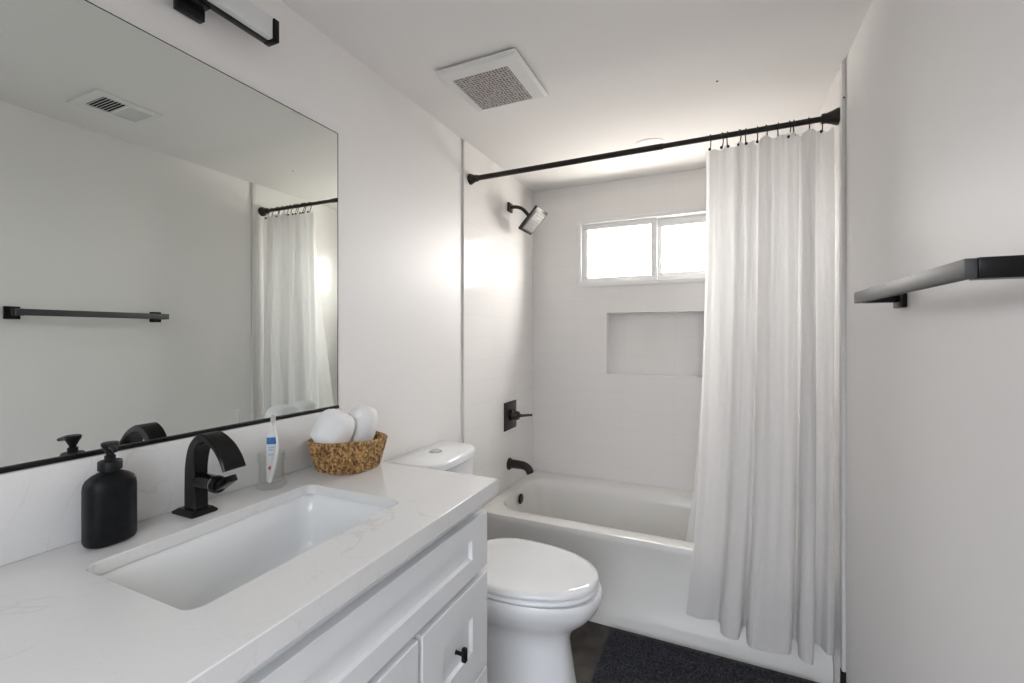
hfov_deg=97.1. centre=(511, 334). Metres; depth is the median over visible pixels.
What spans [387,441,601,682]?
toilet
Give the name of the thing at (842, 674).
trim
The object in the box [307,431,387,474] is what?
wicker basket
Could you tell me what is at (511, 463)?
tub spout
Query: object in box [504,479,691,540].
basin
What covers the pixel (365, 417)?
rolled towel
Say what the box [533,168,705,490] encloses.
wall
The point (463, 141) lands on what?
trim
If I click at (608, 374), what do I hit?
trim
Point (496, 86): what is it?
grille
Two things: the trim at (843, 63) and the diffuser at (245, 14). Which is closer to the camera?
the diffuser at (245, 14)
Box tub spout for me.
[506,457,533,474]
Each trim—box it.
[462,140,464,442]
[606,373,701,378]
[840,60,845,671]
[840,668,845,682]
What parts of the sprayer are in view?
arm, head plate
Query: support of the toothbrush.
in the glass tumbler
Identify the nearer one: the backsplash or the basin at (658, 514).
the backsplash
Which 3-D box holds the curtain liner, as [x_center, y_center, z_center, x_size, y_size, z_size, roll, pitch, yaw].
[0.957,0.158,1.851,0.510,1.781,0.211,0,0,24]
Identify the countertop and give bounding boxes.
[0,462,497,682]
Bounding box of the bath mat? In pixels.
[590,630,811,682]
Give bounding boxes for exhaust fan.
[435,48,547,111]
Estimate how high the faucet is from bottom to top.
0.180 m
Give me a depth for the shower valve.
2.63 m
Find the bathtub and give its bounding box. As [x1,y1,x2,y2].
[482,470,833,682]
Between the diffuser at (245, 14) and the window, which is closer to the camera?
the diffuser at (245, 14)
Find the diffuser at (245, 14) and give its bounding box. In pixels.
[207,0,272,39]
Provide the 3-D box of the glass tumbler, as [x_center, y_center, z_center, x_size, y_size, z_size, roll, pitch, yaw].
[-0.622,0.349,1.168,0.072,0.087,0.072,0,0,24]
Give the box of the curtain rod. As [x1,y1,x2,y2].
[467,107,839,184]
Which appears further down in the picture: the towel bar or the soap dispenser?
the soap dispenser
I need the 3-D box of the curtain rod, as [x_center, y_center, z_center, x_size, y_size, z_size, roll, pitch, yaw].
[0.479,-0.775,1.927,1.510,0.066,0.059,0,0,24]
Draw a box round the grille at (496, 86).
[453,66,531,108]
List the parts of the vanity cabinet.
door, drawer, knob, drawer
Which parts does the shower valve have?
valve plate, lever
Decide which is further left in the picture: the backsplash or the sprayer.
the backsplash
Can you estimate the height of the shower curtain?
1.891 m
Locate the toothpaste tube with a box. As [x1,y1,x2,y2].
[266,431,275,480]
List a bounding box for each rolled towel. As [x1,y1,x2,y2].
[310,409,355,443]
[349,405,377,441]
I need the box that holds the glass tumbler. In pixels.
[255,455,285,490]
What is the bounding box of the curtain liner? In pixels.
[686,390,701,542]
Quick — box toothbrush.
[267,413,278,482]
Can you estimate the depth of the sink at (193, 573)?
1.00 m
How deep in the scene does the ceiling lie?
1.56 m
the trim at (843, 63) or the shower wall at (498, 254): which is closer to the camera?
the trim at (843, 63)
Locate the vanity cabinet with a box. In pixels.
[235,505,486,682]
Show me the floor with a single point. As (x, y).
(587, 641)
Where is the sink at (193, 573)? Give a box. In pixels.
[98,494,387,609]
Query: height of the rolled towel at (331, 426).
0.151 m
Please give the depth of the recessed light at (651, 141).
2.22 m
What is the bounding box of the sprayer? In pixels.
[507,202,547,234]
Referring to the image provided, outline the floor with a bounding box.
[570,621,818,682]
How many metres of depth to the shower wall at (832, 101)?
1.64 m
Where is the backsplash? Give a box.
[0,408,341,565]
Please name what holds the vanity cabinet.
on the floor
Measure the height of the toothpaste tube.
0.128 m
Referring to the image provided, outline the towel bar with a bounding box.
[854,255,1023,307]
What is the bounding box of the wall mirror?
[0,0,338,473]
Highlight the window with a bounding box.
[577,207,705,287]
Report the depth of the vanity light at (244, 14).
1.09 m
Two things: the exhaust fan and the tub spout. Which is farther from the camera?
the tub spout
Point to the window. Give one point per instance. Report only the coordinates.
(657, 220)
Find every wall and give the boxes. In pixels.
[87,0,462,461]
[465,140,532,506]
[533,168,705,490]
[812,68,840,682]
[846,0,1023,682]
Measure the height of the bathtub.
0.413 m
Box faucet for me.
[172,431,245,518]
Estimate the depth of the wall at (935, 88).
0.91 m
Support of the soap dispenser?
on the countertop
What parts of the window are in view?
sash, sash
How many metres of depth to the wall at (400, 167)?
1.65 m
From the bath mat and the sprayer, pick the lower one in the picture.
the bath mat
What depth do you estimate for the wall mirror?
0.97 m
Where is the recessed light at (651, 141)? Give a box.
[634,138,665,147]
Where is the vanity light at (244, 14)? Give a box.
[173,0,278,46]
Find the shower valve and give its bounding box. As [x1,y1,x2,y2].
[504,400,531,431]
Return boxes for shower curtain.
[686,127,834,664]
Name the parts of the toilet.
tank lid, tank, lid, seat, bowl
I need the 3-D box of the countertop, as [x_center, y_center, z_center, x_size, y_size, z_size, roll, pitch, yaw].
[-0.495,0.413,0.924,0.577,0.040,0.941,0,0,24]
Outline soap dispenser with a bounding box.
[81,441,136,548]
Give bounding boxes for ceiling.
[281,0,872,191]

